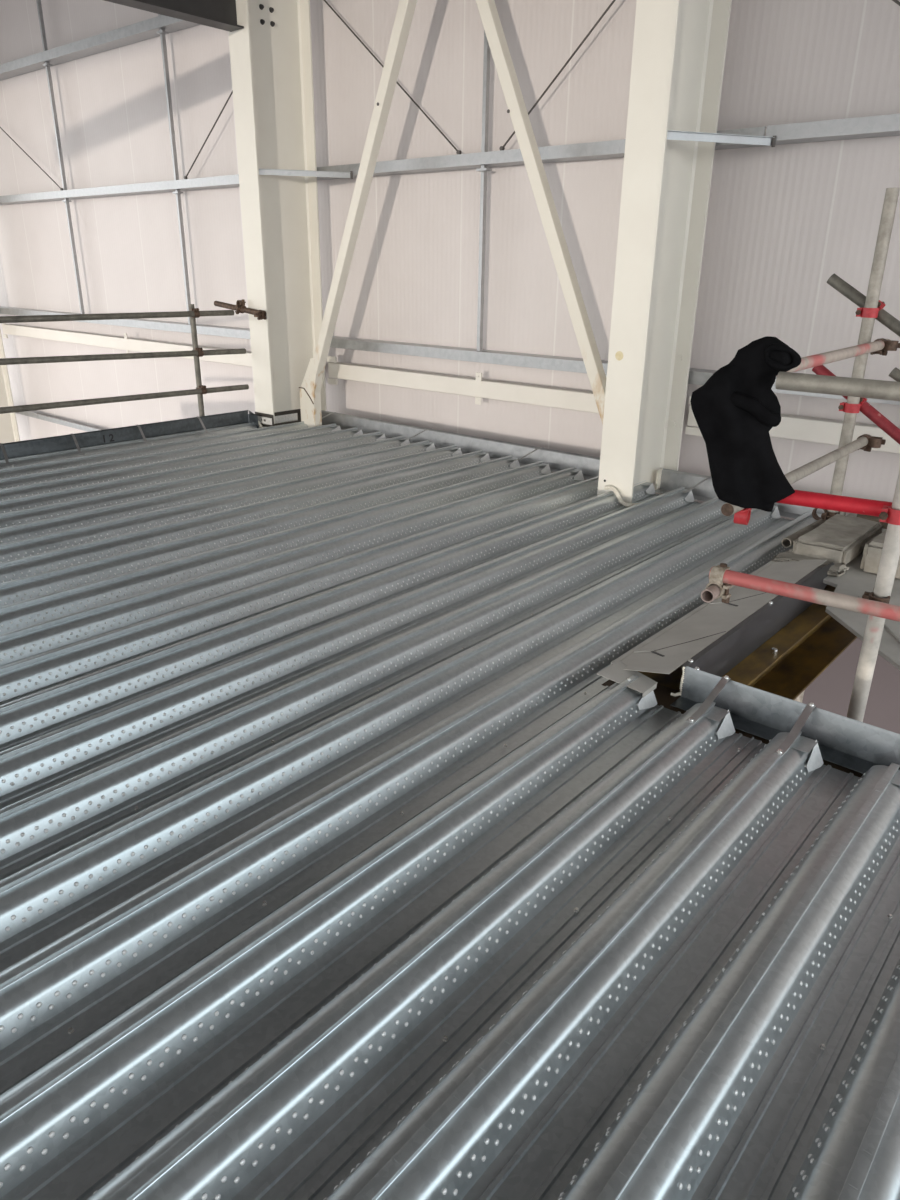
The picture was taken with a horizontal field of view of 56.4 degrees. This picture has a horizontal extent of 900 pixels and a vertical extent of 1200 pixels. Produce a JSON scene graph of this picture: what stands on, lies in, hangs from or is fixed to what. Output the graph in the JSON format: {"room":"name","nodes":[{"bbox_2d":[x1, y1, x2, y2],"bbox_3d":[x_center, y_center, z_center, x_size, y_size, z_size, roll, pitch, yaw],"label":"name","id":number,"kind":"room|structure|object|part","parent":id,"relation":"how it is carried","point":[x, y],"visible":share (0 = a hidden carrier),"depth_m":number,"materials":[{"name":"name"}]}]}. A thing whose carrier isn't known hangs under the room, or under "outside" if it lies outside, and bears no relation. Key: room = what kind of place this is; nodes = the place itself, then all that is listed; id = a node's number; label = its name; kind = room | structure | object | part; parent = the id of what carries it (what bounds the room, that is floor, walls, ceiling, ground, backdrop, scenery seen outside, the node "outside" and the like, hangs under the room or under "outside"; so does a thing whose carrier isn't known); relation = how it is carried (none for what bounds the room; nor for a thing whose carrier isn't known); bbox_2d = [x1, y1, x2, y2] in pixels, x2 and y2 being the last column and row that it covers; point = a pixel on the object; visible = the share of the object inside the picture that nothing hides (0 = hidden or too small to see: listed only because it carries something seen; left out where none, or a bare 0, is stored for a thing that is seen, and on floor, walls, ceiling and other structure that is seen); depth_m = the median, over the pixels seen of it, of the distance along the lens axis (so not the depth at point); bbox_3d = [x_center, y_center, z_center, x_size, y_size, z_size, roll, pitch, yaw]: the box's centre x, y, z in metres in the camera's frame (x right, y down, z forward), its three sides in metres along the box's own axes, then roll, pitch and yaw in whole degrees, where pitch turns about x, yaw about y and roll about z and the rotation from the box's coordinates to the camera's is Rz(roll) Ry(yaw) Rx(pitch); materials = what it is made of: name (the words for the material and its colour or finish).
{"room":"construction site","nodes":[
{"label":"construction site","id":0,"kind":"room"},
{"bbox_2d":[0,0,899,733],"bbox_3d":[-1.083,-2.679,8.334,23.000,8.250,0.095,18,28,37],"label":"wall","id":1,"kind":"structure","parent":0,"point":[784,219],"depth_m":7.03,"materials":[{"name":"white metal"}]},
{"bbox_2d":[15,411,100,431],"bbox_3d":[-4.912,-2.389,11.771,9.200,0.070,0.195,18,28,37],"label":"wall rail","id":2,"kind":"object","parent":1,"relation":"attached to","point":[26,413],"visible":0.26,"depth_m":12.30,"materials":[{"name":"white metal"}]},
{"bbox_2d":[0,15,200,80],"bbox_3d":[-4.626,-6.455,9.943,9.800,0.095,0.195,18,28,37],"label":"wall rail","id":3,"kind":"object","parent":1,"relation":"attached to","point":[146,29],"visible":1,"depth_m":9.34,"materials":[{"name":"grey metal"}]},
{"bbox_2d":[0,127,766,204],"bbox_3d":[-3.184,-4.597,9.334,13.650,0.084,0.195,18,28,37],"label":"wall rail","id":4,"kind":"object","parent":1,"relation":"attached to","point":[613,148],"visible":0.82,"depth_m":6.91,"materials":[{"name":"grey metal"}]},
{"bbox_2d":[0,127,62,189],"bbox_3d":[-6.108,-6.412,11.239,3.220,1.803,0.024,18,28,37],"label":"rod","id":5,"kind":"object","parent":4,"relation":"attached to","point":[0,127],"visible":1,"depth_m":10.86,"materials":[{"name":"grey metal"}]},
{"bbox_2d":[184,90,232,178],"bbox_3d":[-2.308,-4.812,8.366,1.371,1.053,0.024,18,28,37],"label":"rod","id":6,"kind":"object","parent":4,"relation":"attached to","point":[185,177],"visible":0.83,"depth_m":8.53,"materials":[{"name":"grey metal"}]},
{"bbox_2d":[324,0,460,153],"bbox_3d":[-0.920,-4.893,7.061,2.681,2.202,0.024,18,28,37],"label":"rod","id":7,"kind":"object","parent":4,"relation":"attached to","point":[326,2],"visible":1,"depth_m":6.85,"materials":[{"name":"grey metal"}]},
{"bbox_2d":[499,0,615,150],"bbox_3d":[1.322,-4.156,5.286,2.432,2.202,0.024,18,28,37],"label":"rod","id":8,"kind":"object","parent":4,"relation":"attached to","point":[613,1],"visible":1,"depth_m":5.91,"materials":[{"name":"grey metal"}]},
{"bbox_2d":[0,306,899,404],"bbox_3d":[-0.792,-2.425,7.975,20.000,0.086,0.195,18,28,37],"label":"wall rail","id":9,"kind":"object","parent":1,"relation":"attached to","point":[570,364],"visible":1,"depth_m":7.40,"materials":[{"name":"grey metal"}]},
{"bbox_2d":[36,0,84,313],"bbox_3d":[-4.860,-5.537,10.461,0.100,3.750,0.076,18,28,37],"label":"wall post","id":10,"kind":"object","parent":9,"relation":"on","point":[47,65],"visible":0.91,"depth_m":10.45,"materials":[{"name":"grey metal"}]},
{"bbox_2d":[157,14,190,323],"bbox_3d":[-2.962,-4.913,8.959,0.100,3.750,0.076,18,28,37],"label":"wall post","id":11,"kind":"object","parent":9,"relation":"on","point":[162,32],"visible":0.94,"depth_m":9.02,"materials":[{"name":"grey metal"}]},
{"bbox_2d":[476,30,491,350],"bbox_3d":[0.272,-3.849,6.399,0.100,3.750,0.076,18,28,37],"label":"wall post","id":12,"kind":"object","parent":9,"relation":"on","point":[486,62],"visible":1,"depth_m":6.64,"materials":[{"name":"grey metal"}]},
{"bbox_2d":[766,114,899,144],"bbox_3d":[4.412,-2.102,3.320,6.340,0.085,0.195,18,28,37],"label":"wall rail","id":13,"kind":"object","parent":1,"relation":"attached to","point":[881,125],"visible":0.93,"depth_m":4.93,"materials":[{"name":"grey metal"}]},
{"bbox_2d":[701,584,733,602],"bbox_3d":[1.039,-0.048,3.240,0.052,0.052,0.230,17,27,35],"label":"tube","id":14,"kind":"object","parent":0,"point":[713,591],"visible":0.48,"depth_m":3.17,"materials":[{"name":"metal"}]},
{"bbox_2d":[705,563,731,602],"bbox_3d":[1.038,-0.065,3.206,0.090,0.134,0.093,18,28,37],"label":"coupler","id":15,"kind":"object","parent":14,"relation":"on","point":[717,572],"visible":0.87,"depth_m":3.18,"materials":[{"name":"metal"}]},
{"bbox_2d":[602,679,862,776],"bbox_3d":[0.191,0.330,3.706,10.000,0.339,0.200,18,28,37],"label":"beam","id":16,"kind":"structure","parent":0,"point":[662,693],"depth_m":3.12,"materials":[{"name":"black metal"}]},
{"bbox_2d":[0,675,757,1199],"bbox_3d":[-0.315,0.843,1.813,0.624,0.090,3.500,18,28,37],"label":"sheet","id":17,"kind":"object","parent":16,"relation":"on","point":[251,1066],"visible":1,"depth_m":1.85,"materials":[{"name":"metal"}]},
{"bbox_2d":[597,660,657,697],"bbox_3d":[0.673,0.293,3.139,0.196,0.032,0.155,18,28,37],"label":"cover plate","id":18,"kind":"object","parent":17,"relation":"on","point":[615,672],"visible":1,"depth_m":3.12,"materials":[{"name":"metal"}]},
{"bbox_2d":[301,731,899,1199],"bbox_3d":[0.141,0.993,1.452,0.624,0.090,3.500,18,28,37],"label":"sheet","id":19,"kind":"object","parent":16,"relation":"on","point":[674,1042],"visible":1,"depth_m":1.76,"materials":[{"name":"metal"}]},
{"bbox_2d":[671,666,899,773],"bbox_3d":[1.753,0.657,2.260,2.637,0.139,0.306,18,28,37],"label":"trim","id":20,"kind":"structure","parent":16,"relation":"on","point":[855,745],"depth_m":2.87,"materials":[{"name":"metal"}]},
{"bbox_2d":[760,920,899,1199],"bbox_3d":[0.597,1.143,1.092,0.624,0.090,3.500,18,28,37],"label":"sheet","id":21,"kind":"object","parent":16,"relation":"on","point":[844,1144],"visible":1,"depth_m":1.55,"materials":[{"name":"metal"}]},
{"bbox_2d":[638,579,856,699],"bbox_3d":[1.630,0.206,4.196,0.395,0.346,2.425,18,28,37],"label":"beam","id":22,"kind":"structure","parent":0,"point":[807,645],"depth_m":4.11,"materials":[{"name":"metal"}]},
{"bbox_2d":[610,549,826,673],"bbox_3d":[1.343,0.019,3.862,0.267,0.121,1.990,18,28,37],"label":"strip","id":23,"kind":"object","parent":22,"relation":"on","point":[665,651],"visible":0.74,"depth_m":3.55,"materials":[{"name":"metal"}]},
{"bbox_2d":[682,562,833,676],"bbox_3d":[1.430,0.089,3.756,0.022,0.185,1.725,18,28,37],"label":"trim","id":24,"kind":"structure","parent":22,"relation":"on","point":[717,659],"depth_m":3.60,"materials":[{"name":"metal"}]},
{"bbox_2d":[771,648,776,653],"bbox_3d":[1.413,0.221,3.657,0.028,0.018,0.024,18,28,37],"label":"bolt","id":25,"kind":"object","parent":22,"relation":"on","point":[773,650],"visible":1,"depth_m":3.65,"materials":[{"name":"metal"}]},
{"bbox_2d":[807,513,899,670],"bbox_3d":[2.580,0.024,3.955,2.025,0.018,2.350,18,28,37],"label":"board","id":26,"kind":"object","parent":22,"relation":"on","point":[855,581],"visible":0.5,"depth_m":4.02,"materials":[{"name":"grey metal"}]},
{"bbox_2d":[771,552,848,576],"bbox_3d":[1.878,-0.187,4.378,0.364,0.060,0.168,18,28,37],"label":"heap","id":27,"kind":"object","parent":26,"relation":"on","point":[836,570],"visible":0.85,"depth_m":4.37,"materials":[{"name":"concrete"}]},
{"bbox_2d":[781,512,845,547],"bbox_3d":[2.158,-0.431,4.951,0.056,0.056,0.860,19,28,39],"label":"tube","id":28,"kind":"object","parent":26,"relation":"on","point":[786,542],"visible":0.56,"depth_m":4.75,"materials":[{"name":"metal"}]},
{"bbox_2d":[812,508,839,519],"bbox_3d":[2.239,-0.520,4.996,0.150,0.106,0.107,18,28,37],"label":"coupler","id":29,"kind":"object","parent":28,"relation":"attached to","point":[825,516],"visible":0.46,"depth_m":4.97,"materials":[{"name":"brown metal"}]},
{"bbox_2d":[792,514,881,564],"bbox_3d":[2.142,-0.332,4.622,0.280,0.124,0.689,18,28,37],"label":"concrete block","id":30,"kind":"object","parent":26,"relation":"on","point":[840,539],"visible":0.9,"depth_m":4.47,"materials":[{"name":"grey concrete"}]},
{"bbox_2d":[857,514,887,528],"bbox_3d":[2.778,-0.476,5.042,0.584,0.114,0.183,18,28,37],"label":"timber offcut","id":31,"kind":"object","parent":26,"relation":"on","point":[872,518],"visible":0.19,"depth_m":5.09,"materials":[{"name":"wood"}]},
{"bbox_2d":[858,596,899,641],"bbox_3d":[2.219,0.117,3.672,0.635,0.010,0.624,3,22,6],"label":"board","id":32,"kind":"object","parent":26,"relation":"on","point":[893,626],"visible":0.33,"depth_m":3.67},
{"bbox_2d":[860,530,899,578],"bbox_3d":[2.461,-0.266,4.447,0.350,0.179,0.660,18,28,37],"label":"concrete block","id":33,"kind":"object","parent":26,"relation":"on","point":[872,551],"visible":0.52,"depth_m":4.29,"materials":[{"name":"beige concrete"}]},
{"bbox_2d":[721,434,870,515],"bbox_3d":[1.699,-0.622,3.957,0.052,0.052,1.962,18,27,36],"label":"tube","id":34,"kind":"object","parent":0,"point":[727,509],"visible":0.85,"depth_m":3.97,"materials":[{"name":"grey metal"}]},
{"bbox_2d":[734,508,751,524],"bbox_3d":[1.181,-0.369,3.399,0.090,0.136,0.092,18,28,37],"label":"coupler","id":35,"kind":"object","parent":34,"relation":"attached to","point":[742,517],"visible":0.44,"depth_m":3.37,"materials":[{"name":"red metal"}]},
{"bbox_2d":[857,434,885,451],"bbox_3d":[2.305,-0.862,4.608,0.136,0.089,0.090,18,28,37],"label":"coupler","id":36,"kind":"object","parent":34,"relation":"attached to","point":[873,442],"visible":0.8,"depth_m":4.58,"materials":[{"name":"brown metal"}]},
{"bbox_2d":[889,367,899,381],"bbox_3d":[2.683,-1.061,4.579,0.588,0.364,0.056,18,28,37],"label":"tube","id":37,"kind":"object","parent":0,"point":[894,374],"visible":1,"depth_m":4.66,"materials":[{"name":"grey metal"}]},
{"bbox_3d":[-6.026,4.647,0.973,28.000,0.150,21.000,18,28,37],"label":"floor","id":38,"kind":"structure","parent":0,"visible":0},
{"bbox_2d":[0,329,19,442],"bbox_3d":[-7.092,-4.210,12.419,0.265,7.720,0.670,18,28,37],"label":"steel column","id":39,"kind":"structure","parent":38,"relation":"on","point":[9,432],"depth_m":13.10,"materials":[{"name":"white metal"}]},
{"bbox_2d":[228,0,326,427],"bbox_3d":[-1.586,-2.386,8.024,0.365,7.720,0.729,18,28,37],"label":"steel column","id":40,"kind":"structure","parent":38,"relation":"on","point":[271,56],"depth_m":7.51,"materials":[{"name":"white metal"}]},
{"bbox_2d":[2,323,251,366],"bbox_3d":[-4.057,-3.229,10.580,7.010,0.265,0.123,18,28,37],"label":"horizontal beam","id":41,"kind":"structure","parent":40,"relation":"attached to","point":[108,341],"depth_m":10.65,"materials":[{"name":"white metal"}]},
{"bbox_2d":[104,0,243,31],"bbox_3d":[-5.639,-3.160,2.546,0.180,0.304,11.995,18,28,37],"label":"roof beam","id":42,"kind":"structure","parent":40,"relation":"attached to","point":[219,14],"depth_m":6.56,"materials":[{"name":"metal"}]},
{"bbox_2d":[254,310,266,319],"bbox_3d":[-1.703,-2.559,7.534,0.085,0.086,0.132,18,28,37],"label":"coupler","id":43,"kind":"object","parent":40,"relation":"attached to","point":[259,314],"visible":1,"depth_m":7.51,"materials":[{"name":"brown metal"}]},
{"bbox_2d":[214,301,264,316],"bbox_3d":[-1.948,-2.690,7.745,0.715,0.116,0.049,18,28,37],"label":"tube","id":44,"kind":"object","parent":43,"relation":"attached to","point":[216,303],"visible":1,"depth_m":7.77,"materials":[{"name":"metal"}]},
{"bbox_2d":[0,310,233,322],"bbox_3d":[-3.325,-2.123,6.349,0.049,0.067,4.030,18,28,37],"label":"tube","id":45,"kind":"object","parent":44,"relation":"attached to","point":[104,316],"visible":1,"depth_m":6.89,"materials":[{"name":"grey metal"}]},
{"bbox_2d":[191,308,199,317],"bbox_3d":[-2.285,-2.573,7.515,0.132,0.084,0.085,18,28,37],"label":"coupler","id":46,"kind":"object","parent":45,"relation":"attached to","point":[196,310],"visible":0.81,"depth_m":7.48,"materials":[{"name":"brown metal"}]},
{"bbox_2d":[189,304,204,416],"bbox_3d":[-2.321,-1.907,7.790,0.049,1.585,0.049,18,28,37],"label":"tube","id":47,"kind":"object","parent":46,"relation":"attached to","point":[192,320],"visible":0.61,"depth_m":7.67,"materials":[{"name":"grey metal"}]},
{"bbox_2d":[0,348,245,364],"bbox_3d":[-3.296,-1.853,6.497,0.049,0.154,4.131,18,28,37],"label":"tube","id":48,"kind":"object","parent":47,"relation":"attached to","point":[98,357],"visible":1,"depth_m":7.00,"materials":[{"name":"grey metal"}]},
{"bbox_2d":[0,384,248,413],"bbox_3d":[-3.301,-1.521,6.629,0.049,0.104,4.131,18,28,37],"label":"tube","id":49,"kind":"object","parent":47,"relation":"attached to","point":[21,408],"visible":1,"depth_m":7.11,"materials":[{"name":"grey metal"}]},
{"bbox_2d":[192,347,203,356],"bbox_3d":[-2.290,-2.260,7.639,0.132,0.084,0.085,18,28,37],"label":"coupler","id":50,"kind":"object","parent":47,"relation":"attached to","point":[200,350],"visible":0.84,"depth_m":7.60,"materials":[{"name":"brown metal"}]},
{"bbox_2d":[196,385,206,394],"bbox_3d":[-2.294,-1.949,7.763,0.132,0.084,0.085,18,28,37],"label":"coupler","id":51,"kind":"object","parent":47,"relation":"attached to","point":[202,387],"visible":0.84,"depth_m":7.72,"materials":[{"name":"metal"}]},
{"bbox_2d":[235,299,245,313],"bbox_3d":[-1.923,-2.694,7.706,0.088,0.130,0.085,18,28,37],"label":"coupler","id":52,"kind":"object","parent":44,"relation":"attached to","point":[240,303],"visible":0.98,"depth_m":7.69,"materials":[{"name":"brown metal"}]},
{"bbox_3d":[-1.774,-1.721,8.019,0.281,0.125,0.003,18,28,37],"label":"tape frame","id":53,"kind":"part","parent":40,"relation":"part of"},
{"bbox_3d":[-1.775,-1.717,8.019,0.232,0.064,0.002,18,28,37],"label":"label plate","id":54,"kind":"part","parent":40,"relation":"part of","materials":[{"name":"white metal"}]},
{"bbox_3d":[-1.600,-1.768,8.196,0.004,0.085,0.280,18,28,37],"label":"label plate","id":55,"kind":"part","parent":40,"relation":"part of","materials":[{"name":"white metal"}]},
{"bbox_3d":[-1.602,-1.762,8.201,0.005,0.170,0.380,18,28,37],"label":"tape frame","id":56,"kind":"part","parent":40,"relation":"part of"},
{"bbox_2d":[259,169,352,178],"bbox_3d":[-1.264,-3.716,7.307,0.844,0.060,0.042,-4,22,-12],"label":"stay","id":57,"kind":"object","parent":40,"relation":"attached to","point":[282,172],"visible":1,"depth_m":7.31,"materials":[{"name":"grey metal"}]},
{"bbox_2d":[299,0,416,427],"bbox_3d":[-0.656,-3.489,6.791,1.939,4.426,0.096,18,28,37],"label":"diagonal brace","id":58,"kind":"object","parent":40,"relation":"attached to","point":[310,389],"visible":0.98,"depth_m":6.97,"materials":[{"name":"beige paint"}]},
{"bbox_3d":[0.283,-0.936,6.873,5.700,0.326,0.220,18,28,37],"label":"beam","id":59,"kind":"structure","parent":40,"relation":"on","visible":0},
{"bbox_2d":[0,421,307,478],"bbox_3d":[-3.458,-0.882,6.039,0.538,0.090,6.340,18,28,37],"label":"sheet","id":60,"kind":"object","parent":59,"relation":"on","point":[30,464],"visible":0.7,"depth_m":6.95,"materials":[{"name":"metal"}]},
{"bbox_2d":[0,410,248,465],"bbox_3d":[-3.705,-0.897,5.893,0.333,0.195,5.820,18,28,37],"label":"trim","id":61,"kind":"structure","parent":60,"relation":"on","point":[77,441],"depth_m":7.08,"materials":[{"name":"metal"}]},
{"bbox_2d":[248,411,258,427],"bbox_3d":[-1.862,-1.729,8.061,0.180,0.185,0.095,18,28,37],"label":"trim","id":62,"kind":"structure","parent":60,"relation":"on","point":[252,417],"depth_m":8.01,"materials":[{"name":"grey metal"}]},
{"bbox_2d":[0,423,362,500],"bbox_3d":[-3.035,-0.743,5.704,0.624,0.090,6.340,18,28,37],"label":"sheet","id":63,"kind":"object","parent":59,"relation":"on","point":[87,474],"visible":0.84,"depth_m":6.52,"materials":[{"name":"metal"}]},
{"bbox_2d":[0,431,409,527],"bbox_3d":[-2.579,-0.593,5.343,0.624,0.090,6.340,18,28,37],"label":"sheet","id":64,"kind":"object","parent":59,"relation":"on","point":[15,511],"visible":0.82,"depth_m":5.99,"materials":[{"name":"metal"}]},
{"bbox_2d":[0,440,461,562],"bbox_3d":[-2.124,-0.443,4.983,0.624,0.090,6.340,18,28,37],"label":"sheet","id":65,"kind":"object","parent":59,"relation":"on","point":[45,535],"visible":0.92,"depth_m":5.46,"materials":[{"name":"metal"}]},
{"bbox_2d":[0,450,519,606],"bbox_3d":[-1.668,-0.293,4.622,0.624,0.090,6.340,18,28,37],"label":"sheet","id":66,"kind":"object","parent":59,"relation":"on","point":[37,575],"visible":0.99,"depth_m":4.91,"materials":[{"name":"metal"}]},
{"bbox_2d":[0,461,583,666],"bbox_3d":[-1.213,-0.144,4.262,0.624,0.090,6.340,18,28,37],"label":"sheet","id":67,"kind":"object","parent":59,"relation":"on","point":[36,626],"visible":0.97,"depth_m":4.34,"materials":[{"name":"metal"}]},
{"bbox_2d":[0,476,658,751],"bbox_3d":[-0.757,0.006,3.901,0.624,0.090,6.340,18,28,37],"label":"sheet","id":68,"kind":"object","parent":59,"relation":"on","point":[45,693],"visible":0.92,"depth_m":3.72,"materials":[{"name":"metal"}]},
{"bbox_2d":[0,487,733,879],"bbox_3d":[-0.302,0.156,3.541,0.624,0.090,6.340,18,28,37],"label":"sheet","id":69,"kind":"object","parent":59,"relation":"on","point":[62,787],"visible":1,"depth_m":3.12,"materials":[{"name":"metal"}]},
{"bbox_2d":[0,506,820,1079],"bbox_3d":[0.148,0.304,3.184,0.609,0.090,6.340,18,28,37],"label":"sheet","id":70,"kind":"object","parent":59,"relation":"on","point":[87,925],"visible":0.88,"depth_m":2.43,"materials":[{"name":"metal"}]},
{"bbox_2d":[321,410,599,478],"bbox_3d":[-0.031,-1.339,7.188,3.525,0.153,0.278,18,28,37],"label":"trim","id":71,"kind":"structure","parent":59,"relation":"on","point":[557,460],"depth_m":7.15,"materials":[{"name":"grey metal"}]},
{"bbox_2d":[655,468,824,518],"bbox_3d":[1.931,-0.694,5.635,1.287,0.153,0.278,18,28,37],"label":"trim","id":72,"kind":"structure","parent":59,"relation":"on","point":[701,486],"depth_m":5.92,"materials":[{"name":"grey metal"}]},
{"bbox_2d":[597,0,731,506],"bbox_3d":[1.363,-1.414,5.684,0.356,7.720,0.739,18,28,37],"label":"steel column","id":73,"kind":"structure","parent":38,"relation":"on","point":[679,52],"depth_m":5.33,"materials":[{"name":"white metal"}]},
{"bbox_2d":[327,356,598,412],"bbox_3d":[0.164,-1.841,7.238,3.510,0.265,0.123,18,28,37],"label":"horizontal beam","id":74,"kind":"structure","parent":73,"relation":"attached to","point":[571,399],"depth_m":7.18,"materials":[{"name":"white metal"}]},
{"bbox_2d":[476,0,605,424],"bbox_3d":[0.504,-3.268,5.810,1.887,3.983,0.096,18,28,37],"label":"diagonal brace","id":75,"kind":"object","parent":73,"relation":"attached to","point":[517,110],"visible":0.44,"depth_m":5.82,"materials":[{"name":"beige paint"}]},
{"bbox_2d":[667,130,777,146],"bbox_3d":[1.605,-2.772,5.036,0.810,0.060,0.041,-6,23,-16],"label":"stay","id":76,"kind":"object","parent":73,"relation":"attached to","point":[671,135],"visible":1,"depth_m":5.04,"materials":[{"name":"grey metal"}]},
{"bbox_2d":[685,396,899,453],"bbox_3d":[3.673,-0.688,4.462,5.130,0.265,0.120,18,28,37],"label":"horizontal beam","id":77,"kind":"structure","parent":73,"relation":"attached to","point":[802,428],"depth_m":5.43,"materials":[{"name":"white metal"}]},
{"bbox_2d":[795,188,899,702],"bbox_3d":[2.261,0.208,5.272,0.064,5.035,0.064,18,28,37],"label":"tube","id":78,"kind":"object","parent":38,"relation":"on","point":[891,195],"visible":0.41,"depth_m":4.55,"materials":[{"name":"metal"}]},
{"bbox_2d":[776,339,889,376],"bbox_3d":[1.709,-1.106,3.847,0.052,0.057,2.321,17,27,36],"label":"tube","id":79,"kind":"object","parent":78,"relation":"attached to","point":[815,360],"visible":0.41,"depth_m":3.95,"materials":[{"name":"grey metal"}]},
{"bbox_2d":[870,338,899,355],"bbox_3d":[2.383,-1.384,4.589,0.136,0.089,0.090,18,28,37],"label":"coupler","id":80,"kind":"object","parent":79,"relation":"attached to","point":[890,345],"visible":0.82,"depth_m":4.55,"materials":[{"name":"metal"}]},
{"bbox_2d":[838,397,866,412],"bbox_3d":[2.295,-1.108,4.780,0.116,0.113,0.150,18,28,37],"label":"coupler","id":81,"kind":"object","parent":78,"relation":"attached to","point":[846,407],"visible":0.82,"depth_m":4.74,"materials":[{"name":"red metal"}]},
{"bbox_2d":[812,365,899,443],"bbox_3d":[2.418,-1.035,4.755,0.793,0.550,0.060,18,28,37],"label":"tube","id":82,"kind":"object","parent":81,"relation":"attached to","point":[868,410],"visible":0.7,"depth_m":4.74,"materials":[{"name":"red metal"}]},
{"bbox_2d":[855,300,885,317],"bbox_3d":[2.302,-1.582,4.591,0.116,0.113,0.150,18,28,37],"label":"coupler","id":83,"kind":"object","parent":78,"relation":"attached to","point":[863,312],"visible":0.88,"depth_m":4.55,"materials":[{"name":"red metal"}]},
{"bbox_2d":[827,273,899,336],"bbox_3d":[2.387,-1.537,4.590,0.691,0.456,0.060,18,28,37],"label":"tube","id":84,"kind":"object","parent":83,"relation":"attached to","point":[835,281],"visible":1,"depth_m":4.63,"materials":[{"name":"grey metal"}]},
{"bbox_2d":[847,470,899,721],"bbox_3d":[1.514,0.883,3.325,0.056,5.200,0.056,18,28,37],"label":"tube","id":85,"kind":"object","parent":38,"relation":"on","point":[889,559],"visible":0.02,"depth_m":2.99,"materials":[{"name":"white metal"}]},
{"bbox_2d":[776,490,891,516],"bbox_3d":[1.433,-0.329,2.939,0.690,0.055,0.055,13,25,28],"label":"tube","id":86,"kind":"object","parent":85,"relation":"attached to","point":[862,506],"visible":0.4,"depth_m":2.95,"materials":[{"name":"red metal"}]},
{"bbox_2d":[879,505,899,524],"bbox_3d":[1.522,-0.307,2.867,0.089,0.089,0.135,13,25,27],"label":"coupler","id":87,"kind":"object","parent":86,"relation":"attached to","point":[889,515],"visible":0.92,"depth_m":2.83,"materials":[{"name":"red metal"}]},
{"bbox_2d":[775,371,899,400],"bbox_3d":[1.379,-0.654,2.623,0.689,0.066,0.058,15,26,32],"label":"tube","id":88,"kind":"object","parent":85,"relation":"attached to","point":[812,383],"visible":1,"depth_m":2.68,"materials":[{"name":"grey metal"}]},
{"bbox_2d":[690,336,800,511],"bbox_3d":[1.042,-0.616,2.957,0.393,0.599,0.182,6,22,12],"label":"garment","id":89,"kind":"object","parent":88,"relation":"hanging from","point":[735,411],"visible":1,"depth_m":2.91,"materials":[{"name":"black fabric"}]},
{"bbox_2d":[764,343,800,369],"bbox_3d":[1.109,-0.810,2.794,0.119,0.085,0.051,7,22,14],"label":"hood","id":90,"kind":"object","parent":89,"relation":"attached to","point":[777,356],"depth_m":2.79,"materials":[{"name":"black fabric"}]},
{"bbox_2d":[862,586,889,603],"bbox_3d":[1.512,-0.013,2.975,0.089,0.089,0.135,13,25,27],"label":"coupler","id":91,"kind":"object","parent":85,"relation":"attached to","point":[867,595],"visible":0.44,"depth_m":2.93,"materials":[{"name":"brown metal"}]},
{"bbox_2d":[709,568,899,621],"bbox_3d":[1.361,0.000,2.964,0.898,0.052,0.052,16,26,33],"label":"tube","id":92,"kind":"object","parent":91,"relation":"attached to","point":[800,592],"visible":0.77,"depth_m":2.98,"materials":[{"name":"red metal"}]}
]}

